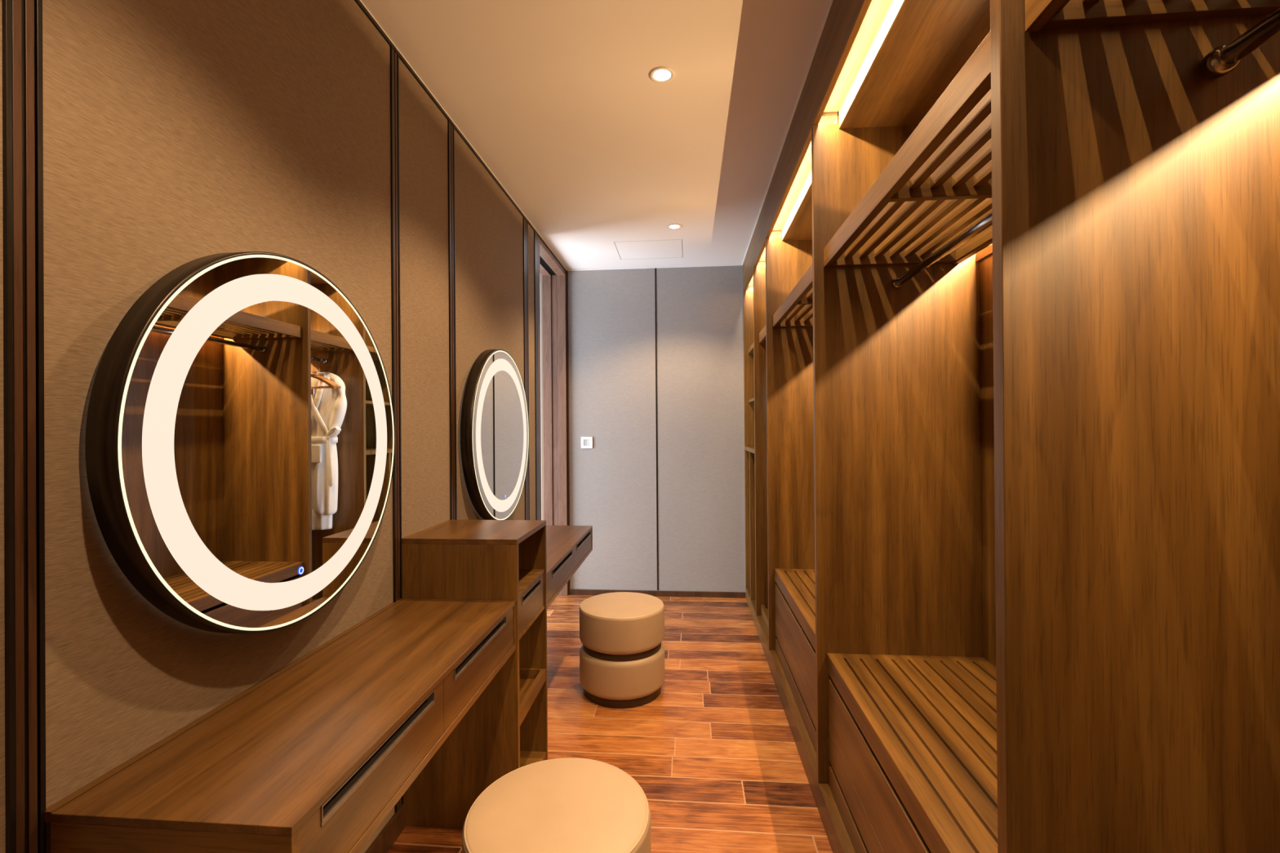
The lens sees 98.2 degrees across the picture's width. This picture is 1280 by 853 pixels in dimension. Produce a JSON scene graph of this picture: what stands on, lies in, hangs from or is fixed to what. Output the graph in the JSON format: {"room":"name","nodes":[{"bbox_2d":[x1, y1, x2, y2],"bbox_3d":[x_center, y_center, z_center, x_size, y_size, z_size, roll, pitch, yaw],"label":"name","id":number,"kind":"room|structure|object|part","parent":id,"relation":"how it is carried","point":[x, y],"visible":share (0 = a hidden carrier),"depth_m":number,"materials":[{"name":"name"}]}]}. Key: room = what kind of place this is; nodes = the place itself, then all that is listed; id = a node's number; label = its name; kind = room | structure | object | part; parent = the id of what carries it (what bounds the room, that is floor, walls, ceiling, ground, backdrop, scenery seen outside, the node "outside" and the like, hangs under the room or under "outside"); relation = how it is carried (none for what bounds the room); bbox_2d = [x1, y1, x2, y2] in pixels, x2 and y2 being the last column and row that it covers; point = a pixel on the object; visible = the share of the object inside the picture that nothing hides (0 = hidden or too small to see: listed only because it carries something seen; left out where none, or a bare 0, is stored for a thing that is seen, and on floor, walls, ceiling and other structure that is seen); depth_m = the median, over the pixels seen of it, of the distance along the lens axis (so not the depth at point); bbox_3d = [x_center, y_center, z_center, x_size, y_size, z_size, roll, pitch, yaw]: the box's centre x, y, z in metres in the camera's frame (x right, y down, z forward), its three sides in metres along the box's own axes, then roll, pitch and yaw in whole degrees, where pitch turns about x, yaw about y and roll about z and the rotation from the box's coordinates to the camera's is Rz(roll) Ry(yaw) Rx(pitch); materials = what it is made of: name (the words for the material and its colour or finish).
{"room":"changing room","nodes":[
{"label":"changing room","id":0,"kind":"room"},
{"bbox_2d":[0,0,565,852],"bbox_3d":[-0.922,0.038,1.425,0.200,2.545,5.883,0,0,5],"label":"wall","id":1,"kind":"structure","parent":0,"point":[176,133],"depth_m":1.11,"materials":[{"name":"fabric"}]},
{"bbox_2d":[2,0,46,852],"bbox_3d":[-0.874,0.004,0.787,0.006,2.452,0.044,0,0,5],"label":"trim","id":2,"kind":"structure","parent":1,"relation":"attached to","point":[22,20],"depth_m":0.79,"materials":[{"name":"brown metal"}]},
{"bbox_2d":[84,251,395,634],"bbox_3d":[-0.804,0.033,1.267,0.061,0.825,0.825,0,0,5],"label":"round mirror","id":3,"kind":"object","parent":1,"relation":"attached to","point":[240,437],"visible":1,"depth_m":1.10,"materials":[{"name":"clear mirror"}]},
{"bbox_2d":[44,597,515,852],"bbox_3d":[-0.634,0.638,1.294,0.386,0.156,1.016,0,0,5],"label":"table","id":4,"kind":"object","parent":1,"relation":"attached to","point":[315,755],"visible":1,"depth_m":0.99,"materials":[{"name":"brown wood"}]},
{"bbox_3d":[-0.669,0.644,0.795,0.370,0.142,0.016,0,0,5],"label":"panel","id":5,"kind":"part","parent":4,"relation":"part of","materials":[{"name":"brown wood"}]},
{"bbox_3d":[-0.475,0.634,1.024,0.018,0.121,0.470,0,0,5],"label":"drawer","id":6,"kind":"part","parent":4,"relation":"part of","materials":[{"name":"brown wood"}]},
{"bbox_3d":[-0.475,0.590,1.025,0.022,0.032,0.377,0,0,5],"label":"slot handle","id":7,"kind":"part","parent":4,"relation":"part of","materials":[{"name":"brown metal"}]},
{"bbox_3d":[-0.626,0.707,1.293,0.370,0.018,0.984,0,0,5],"label":"panel","id":8,"kind":"part","parent":4,"relation":"part of","materials":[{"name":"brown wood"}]},
{"bbox_3d":[-0.433,0.635,1.514,0.018,0.121,0.509,0,0,5],"label":"drawer","id":9,"kind":"part","parent":4,"relation":"part of","materials":[{"name":"brown wood"}]},
{"bbox_3d":[-0.434,0.591,1.504,0.022,0.032,0.378,0,0,5],"label":"slot handle","id":10,"kind":"part","parent":4,"relation":"part of","materials":[{"name":"brown metal"}]},
{"bbox_3d":[-0.584,0.646,1.792,0.370,0.142,0.016,0,0,5],"label":"panel","id":11,"kind":"part","parent":4,"relation":"part of","materials":[{"name":"brown wood"}]},
{"bbox_2d":[364,804,405,852],"bbox_3d":[-0.914,1.269,0.148,0.014,0.076,3.346,0,0,5],"label":"baseboard","id":12,"kind":"structure","parent":1,"relation":"attached to","point":[388,835],"depth_m":1.72,"materials":[{"name":"brown wood"}]},
{"bbox_2d":[390,45,403,812],"bbox_3d":[-0.788,0.006,1.795,0.006,2.452,0.045,0,0,5],"label":"trim","id":13,"kind":"structure","parent":1,"relation":"attached to","point":[394,57],"depth_m":1.80,"materials":[{"name":"brown metal"}]},
{"bbox_2d":[447,120,457,519],"bbox_3d":[-0.751,0.007,2.226,0.006,2.452,0.052,0,0,5],"label":"trim","id":14,"kind":"structure","parent":1,"relation":"attached to","point":[451,129],"depth_m":2.23,"materials":[{"name":"brown metal"}]},
{"bbox_2d":[354,0,566,271],"bbox_3d":[-0.829,-1.226,1.419,0.007,0.011,5.883,0,0,5],"label":"trim","id":15,"kind":"structure","parent":1,"relation":"attached to","point":[358,2],"depth_m":2.11,"materials":[{"name":"brown metal"}]},
{"bbox_2d":[460,349,528,519],"bbox_3d":[-0.684,0.042,2.684,0.061,0.825,0.825,0,0,5],"label":"round mirror","id":16,"kind":"object","parent":1,"relation":"attached to","point":[495,422],"visible":0.97,"depth_m":2.54,"materials":[{"name":"clear mirror"}]},
{"bbox_2d":[523,217,529,519],"bbox_3d":[-0.664,0.010,3.250,0.006,2.452,0.079,0,0,5],"label":"trim","id":17,"kind":"structure","parent":1,"relation":"attached to","point":[525,222],"depth_m":3.25,"materials":[{"name":"brown metal"}]},
{"bbox_2d":[533,231,539,519],"bbox_3d":[-0.645,0.049,3.477,0.006,2.530,0.070,0,0,5],"label":"trim","id":18,"kind":"structure","parent":1,"relation":"attached to","point":[535,235],"depth_m":3.47,"materials":[{"name":"brown metal"}]},
{"bbox_2d":[537,238,568,595],"bbox_3d":[-0.698,0.058,3.931,0.184,2.515,0.816,0,0,5],"label":"door","id":19,"kind":"structure","parent":1,"relation":"in","point":[553,286],"depth_m":4.32,"materials":[{"name":"brown wood"}]},
{"bbox_2d":[565,271,569,595],"bbox_3d":[-0.566,0.051,4.338,0.019,2.530,0.016,0,0,5],"label":"trim","id":20,"kind":"structure","parent":1,"relation":"attached to","point":[566,273],"depth_m":4.33,"materials":[{"name":"brown wood"}]},
{"bbox_2d":[546,525,592,608],"bbox_3d":[-0.514,0.648,2.709,0.386,0.142,1.070,0,0,5],"label":"table","id":21,"kind":"object","parent":1,"relation":"attached to","point":[567,547],"visible":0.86,"depth_m":2.69,"materials":[{"name":"brown wood"}]},
{"bbox_3d":[-0.354,0.644,2.443,0.018,0.107,0.532,0,0,5],"label":"drawer","id":22,"kind":"part","parent":21,"relation":"part of","materials":[{"name":"brown wood"}]},
{"bbox_3d":[-0.352,0.607,2.468,0.022,0.032,0.394,0,0,5],"label":"slot handle","id":23,"kind":"part","parent":21,"relation":"part of","materials":[{"name":"brown metal"}]},
{"bbox_3d":[-0.310,0.645,2.960,0.018,0.107,0.500,0,0,5],"label":"drawer","id":24,"kind":"part","parent":21,"relation":"part of","materials":[{"name":"brown wood"}]},
{"bbox_3d":[-0.310,0.608,2.973,0.022,0.032,0.395,0,0,5],"label":"slot handle","id":25,"kind":"part","parent":21,"relation":"part of","materials":[{"name":"brown metal"}]},
{"bbox_2d":[540,345,542,511],"bbox_3d":[-1.757,0.051,5.067,2.040,2.650,0.100,0,0,5],"label":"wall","id":26,"kind":"structure","parent":0,"point":[540,345],"depth_m":4.94,"materials":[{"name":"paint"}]},
{"bbox_2d":[360,0,838,270],"bbox_3d":[0.094,-1.292,1.341,2.260,0.100,6.083,0,0,5],"label":"ceiling","id":27,"kind":"structure","parent":0,"point":[559,100],"depth_m":2.12,"materials":[{"name":"paint"}]},
{"bbox_2d":[613,239,682,259],"bbox_3d":[0.069,-1.235,3.876,0.456,0.002,0.390,0,0,5],"label":"access panel","id":28,"kind":"object","parent":27,"relation":"attached to","point":[676,239],"visible":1,"depth_m":3.78,"materials":[{"name":"grey paint"}]},
{"bbox_2d":[649,66,675,83],"bbox_3d":[0.078,-1.238,1.952,0.088,0.003,0.088,0,0,5],"label":"recessed light","id":29,"kind":"object","parent":27,"relation":"in","point":[660,74],"visible":1,"depth_m":1.95,"materials":[{"name":"paint"}]},
{"bbox_2d":[667,223,681,229],"bbox_3d":[0.213,-1.235,3.423,0.088,0.003,0.088,0,0,5],"label":"recessed light","id":30,"kind":"object","parent":27,"relation":"in","point":[673,226],"visible":1,"depth_m":3.42,"materials":[{"name":"paint"}]},
{"bbox_2d":[387,594,832,852],"bbox_3d":[0.088,1.353,1.336,2.310,0.100,6.083,0,0,5],"label":"floor","id":31,"kind":"structure","parent":0,"point":[715,759],"depth_m":2.30,"materials":[{"name":"brown wood"}]},
{"bbox_2d":[401,520,547,829],"bbox_3d":[-0.572,0.838,1.987,0.390,0.943,0.374,0,0,5],"label":"cabinet","id":32,"kind":"object","parent":31,"relation":"on","point":[504,731],"visible":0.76,"depth_m":1.81,"materials":[{"name":"brown wood"}]},
{"bbox_3d":[-0.575,0.376,1.988,0.390,0.018,0.374,0,0,5],"label":"panel","id":33,"kind":"part","parent":32,"relation":"part of","materials":[{"name":"brown wood"}]},
{"bbox_3d":[-0.571,0.560,1.990,0.376,0.014,0.342,0,0,5],"label":"shelf","id":34,"kind":"part","parent":32,"relation":"part of","materials":[{"name":"brown wood"}]},
{"bbox_3d":[-0.394,0.627,1.976,0.018,0.118,0.312,0,0,5],"label":"drawer","id":35,"kind":"part","parent":32,"relation":"part of","materials":[{"name":"brown wood"}]},
{"bbox_3d":[-0.394,0.587,1.972,0.022,0.030,0.232,0,0,5],"label":"slot handle","id":36,"kind":"part","parent":32,"relation":"part of","materials":[{"name":"brown metal"}]},
{"bbox_3d":[-0.570,0.697,1.989,0.376,0.014,0.342,0,0,5],"label":"shelf","id":37,"kind":"part","parent":32,"relation":"part of","materials":[{"name":"brown wood"}]},
{"bbox_2d":[519,667,546,725],"bbox_3d":[-0.557,0.960,1.988,0.358,0.045,0.340,0,0,5],"label":"shelf","id":38,"kind":"object","parent":32,"relation":"on","point":[531,680],"depth_m":2.05,"materials":[{"name":"brown wood"}]},
{"bbox_3d":[-0.557,0.848,2.167,0.390,0.925,0.014,0,0,5],"label":"panel","id":39,"kind":"part","parent":32,"relation":"part of","materials":[{"name":"brown wood"}]},
{"bbox_3d":[-0.565,1.284,1.988,0.377,0.050,0.342,0,0,5],"label":"shelf","id":40,"kind":"part","parent":32,"relation":"part of","materials":[{"name":"brown wood"}]},
{"bbox_2d":[462,757,650,852],"bbox_3d":[-0.185,1.089,1.270,0.422,0.432,0.422,0,0,5],"label":"stool","id":41,"kind":"object","parent":31,"relation":"on","point":[568,805],"visible":1,"depth_m":1.26,"materials":[{"name":"beige leather"}]},
{"bbox_2d":[579,591,664,708],"bbox_3d":[-0.089,1.092,2.760,0.422,0.432,0.422,0,0,5],"label":"stool","id":42,"kind":"object","parent":31,"relation":"on","point":[622,633],"visible":1,"depth_m":2.59,"materials":[{"name":"beige leather"}]},
{"bbox_2d":[579,591,664,654],"bbox_3d":[-0.090,0.969,2.760,0.422,0.186,0.422,0,0,5],"label":"cushion","id":43,"kind":"object","parent":42,"relation":"on","point":[619,623],"depth_m":2.61,"materials":[{"name":"beige leather"}]},
{"bbox_2d":[579,642,664,700],"bbox_3d":[-0.088,1.179,2.760,0.422,0.186,0.422,0,0,5],"label":"cushion","id":44,"kind":"object","parent":42,"relation":"on","point":[641,677],"depth_m":2.58,"materials":[{"name":"beige leather"}]},
{"bbox_2d":[742,260,765,599],"bbox_3d":[1.039,0.114,3.873,0.547,2.378,0.644,0,0,5],"label":"bay","id":45,"kind":"object","parent":31,"relation":"on","point":[748,296],"visible":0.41,"depth_m":4.18,"materials":[{"name":"brown wood"}]},
{"bbox_3d":[1.058,0.094,4.177,0.534,2.230,0.034,0,0,5],"label":"panel","id":46,"kind":"part","parent":45,"relation":"part of","materials":[{"name":"brown wood"}]},
{"bbox_3d":[1.032,0.161,3.856,0.533,0.028,0.609,0,0,5],"label":"shelf","id":47,"kind":"part","parent":45,"relation":"part of","materials":[{"name":"brown wood"}]},
{"bbox_3d":[1.042,-0.570,3.857,0.502,0.035,0.609,0,0,5],"label":"shelf","id":48,"kind":"part","parent":45,"relation":"part of","materials":[{"name":"brown wood"}]},
{"bbox_3d":[1.044,-0.192,3.856,0.502,0.020,0.609,0,0,5],"label":"shelf","id":49,"kind":"part","parent":45,"relation":"part of","materials":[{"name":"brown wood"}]},
{"bbox_2d":[753,230,782,631],"bbox_3d":[0.988,0.113,3.276,0.547,2.378,0.554,0,0,5],"label":"bay","id":50,"kind":"object","parent":31,"relation":"on","point":[759,273],"visible":0.12,"depth_m":3.55,"materials":[{"name":"brown wood"}]},
{"bbox_3d":[1.004,0.093,3.540,0.534,2.230,0.025,0,0,5],"label":"panel","id":51,"kind":"part","parent":50,"relation":"part of","materials":[{"name":"brown wood"}]},
{"bbox_2d":[759,324,765,342],"bbox_3d":[0.750,-0.567,3.285,0.019,0.064,0.527,0,0,5],"label":"slatted shelf","id":52,"kind":"object","parent":50,"relation":"attached to","point":[762,332],"depth_m":3.41,"materials":[{"name":"brown wood"}]},
{"bbox_2d":[761,604,768,631],"bbox_3d":[1.004,1.172,3.260,0.502,0.070,0.528,0,0,5],"label":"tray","id":53,"kind":"object","parent":50,"relation":"on","point":[764,607],"depth_m":3.40,"materials":[{"name":"brown wood"}]},
{"bbox_2d":[745,586,855,852],"bbox_3d":[0.873,1.252,1.893,0.535,0.094,4.615,0,0,5],"label":"plinth","id":54,"kind":"object","parent":31,"relation":"on","point":[837,835],"visible":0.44,"depth_m":2.12,"materials":[{"name":"brown wood"}]},
{"bbox_2d":[764,111,839,751],"bbox_3d":[0.917,0.111,2.439,0.547,2.378,1.126,0,0,5],"label":"bay","id":55,"kind":"object","parent":31,"relation":"on","point":[788,258],"visible":0.29,"depth_m":2.98,"materials":[{"name":"brown wood"}]},
{"bbox_3d":[0.957,0.092,2.988,0.534,2.230,0.025,0,0,5],"label":"panel","id":56,"kind":"part","parent":55,"relation":"part of","materials":[{"name":"brown wood"}]},
{"bbox_2d":[772,264,812,327],"bbox_3d":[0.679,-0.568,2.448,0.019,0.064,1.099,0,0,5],"label":"slatted shelf","id":57,"kind":"object","parent":55,"relation":"attached to","point":[804,286],"depth_m":2.41,"materials":[{"name":"brown wood"}]},
{"bbox_3d":[0.935,-0.564,2.970,0.402,0.048,0.015,0,0,5],"label":"cross rail","id":58,"kind":"part","parent":55,"relation":"part of","materials":[{"name":"brown wood"}]},
{"bbox_3d":[0.930,0.795,2.424,0.503,0.060,1.100,0,0,5],"label":"bench seat","id":59,"kind":"part","parent":55,"relation":"part of","materials":[{"name":"brown wood"}]},
{"bbox_3d":[0.692,1.117,2.443,0.018,0.175,1.066,0,0,5],"label":"drawer","id":60,"kind":"part","parent":55,"relation":"part of","materials":[{"name":"brown wood"}]},
{"bbox_3d":[0.691,0.936,2.444,0.018,0.181,1.066,0,0,5],"label":"drawer","id":61,"kind":"part","parent":55,"relation":"part of","materials":[{"name":"brown wood"}]},
{"bbox_3d":[0.889,-0.565,2.430,0.402,0.048,0.020,0,0,5],"label":"cross rail","id":62,"kind":"part","parent":55,"relation":"part of","materials":[{"name":"brown wood"}]},
{"bbox_2d":[811,0,997,852],"bbox_3d":[0.822,0.109,1.320,0.547,2.378,1.120,0,0,5],"label":"bay","id":63,"kind":"object","parent":31,"relation":"on","point":[906,691],"visible":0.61,"depth_m":1.83,"materials":[{"name":"brown wood"}]},
{"bbox_3d":[0.597,1.115,1.324,0.018,0.175,1.060,0,0,5],"label":"drawer","id":64,"kind":"part","parent":63,"relation":"part of","materials":[{"name":"brown wood"}]},
{"bbox_3d":[0.596,0.934,1.325,0.018,0.181,1.060,0,0,5],"label":"drawer","id":65,"kind":"part","parent":63,"relation":"part of","materials":[{"name":"brown wood"}]},
{"bbox_3d":[0.840,-0.566,1.848,0.402,0.048,0.015,0,0,5],"label":"cross rail","id":66,"kind":"part","parent":63,"relation":"part of","materials":[{"name":"brown wood"}]},
{"bbox_2d":[891,277,902,288],"bbox_3d":[0.855,-0.476,1.841,0.037,0.037,0.026,0,0,5],"label":"socket","id":67,"kind":"object","parent":63,"relation":"attached to","point":[895,285],"depth_m":1.83,"materials":[{"name":"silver metal"}]},
{"bbox_2d":[823,31,991,267],"bbox_3d":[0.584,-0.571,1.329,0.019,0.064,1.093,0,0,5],"label":"slatted shelf","id":68,"kind":"object","parent":63,"relation":"attached to","point":[973,80],"depth_m":1.10,"materials":[{"name":"brown wood"}]},
{"bbox_3d":[0.835,0.792,1.305,0.503,0.060,1.094,0,0,5],"label":"bench seat","id":69,"kind":"part","parent":63,"relation":"part of","materials":[{"name":"brown wood"}]},
{"bbox_3d":[0.794,-0.567,1.311,0.402,0.048,0.020,0,0,5],"label":"cross rail","id":70,"kind":"part","parent":63,"relation":"part of","materials":[{"name":"brown wood"}]},
{"bbox_3d":[0.810,-0.477,1.310,0.025,0.025,1.071,0,0,5],"label":"hanging rod","id":71,"kind":"part","parent":63,"relation":"part of","materials":[{"name":"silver metal"}]},
{"bbox_3d":[1.004,-0.574,1.293,0.020,0.064,1.093,0,0,5],"label":"rail","id":72,"kind":"part","parent":63,"relation":"part of","materials":[{"name":"brown wood"}]},
{"bbox_3d":[1.089,0.116,1.297,0.012,2.360,1.120,0,0,5],"label":"panel","id":73,"kind":"part","parent":63,"relation":"part of","materials":[{"name":"brown wood"}]},
{"bbox_2d":[990,0,1279,852],"bbox_3d":[0.725,0.106,0.179,0.547,2.378,1.170,0,0,5],"label":"bay","id":74,"kind":"object","parent":31,"relation":"on","point":[1135,144],"visible":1,"depth_m":0.75,"materials":[{"name":"brown wood"}]},
{"bbox_2d":[1024,0,1066,31],"bbox_3d":[0.488,-0.573,0.201,0.019,0.064,1.118,0,0,5],"label":"slatted shelf","id":75,"kind":"object","parent":74,"relation":"attached to","point":[1039,15],"depth_m":0.74,"materials":[{"name":"brown wood"}]},
{"bbox_3d":[0.745,-0.568,0.732,0.402,0.048,0.015,0,0,5],"label":"cross rail","id":76,"kind":"part","parent":74,"relation":"part of","materials":[{"name":"brown wood"}]},
{"bbox_2d":[1200,44,1240,78],"bbox_3d":[0.761,-0.478,0.726,0.037,0.037,0.026,0,0,5],"label":"socket","id":77,"kind":"object","parent":74,"relation":"attached to","point":[1216,60],"depth_m":0.72,"materials":[{"name":"silver metal"}]},
{"bbox_3d":[0.714,-0.480,0.181,0.025,0.025,1.096,0,0,5],"label":"hanging rod","id":78,"kind":"part","parent":74,"relation":"part of","materials":[{"name":"brown metal"}]},
{"bbox_2d":[566,265,753,594],"bbox_3d":[0.357,0.037,4.318,2.260,2.545,0.100,0,0,5],"label":"wall","id":79,"kind":"structure","parent":0,"point":[700,420],"depth_m":4.29,"materials":[{"name":"paint"}]},
{"bbox_2d":[581,436,592,448],"bbox_3d":[-0.415,0.126,4.329,0.090,0.090,0.008,0,0,5],"label":"light switch","id":80,"kind":"object","parent":79,"relation":"attached to","point":[586,442],"visible":1,"depth_m":4.33,"materials":[{"name":"white plastic"}]},
{"bbox_2d":[566,264,742,271],"bbox_3d":[0.111,-1.230,4.290,1.374,0.008,0.004,0,0,5],"label":"trim","id":81,"kind":"structure","parent":79,"relation":"attached to","point":[724,264],"depth_m":4.29,"materials":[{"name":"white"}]},
{"bbox_2d":[654,267,658,590],"bbox_3d":[0.130,0.016,4.287,0.012,2.500,0.003,0,0,5],"label":"trim","id":82,"kind":"structure","parent":79,"relation":"attached to","point":[655,268],"depth_m":4.29,"materials":[{"name":"brown metal"}]},
{"bbox_2d":[570,589,745,598],"bbox_3d":[0.131,1.290,4.278,1.348,0.042,0.014,0,0,5],"label":"baseboard","id":83,"kind":"structure","parent":79,"relation":"attached to","point":[573,592],"depth_m":4.26,"materials":[{"name":"brown wood"}]},
{"bbox_2d":[742,0,833,264],"bbox_3d":[0.533,-1.242,1.297,0.004,0.006,5.870,0,0,5],"label":"trim","id":84,"kind":"structure","parent":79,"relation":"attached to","point":[831,2],"depth_m":2.12,"materials":[{"name":"brown wood"}]},
{"bbox_2d":[742,0,871,292],"bbox_3d":[0.545,-1.135,1.296,0.018,0.220,5.870,0,0,5],"label":"crown molding","id":85,"kind":"structure","parent":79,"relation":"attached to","point":[845,18],"depth_m":1.92,"materials":[{"name":"brown wood"}]}
]}

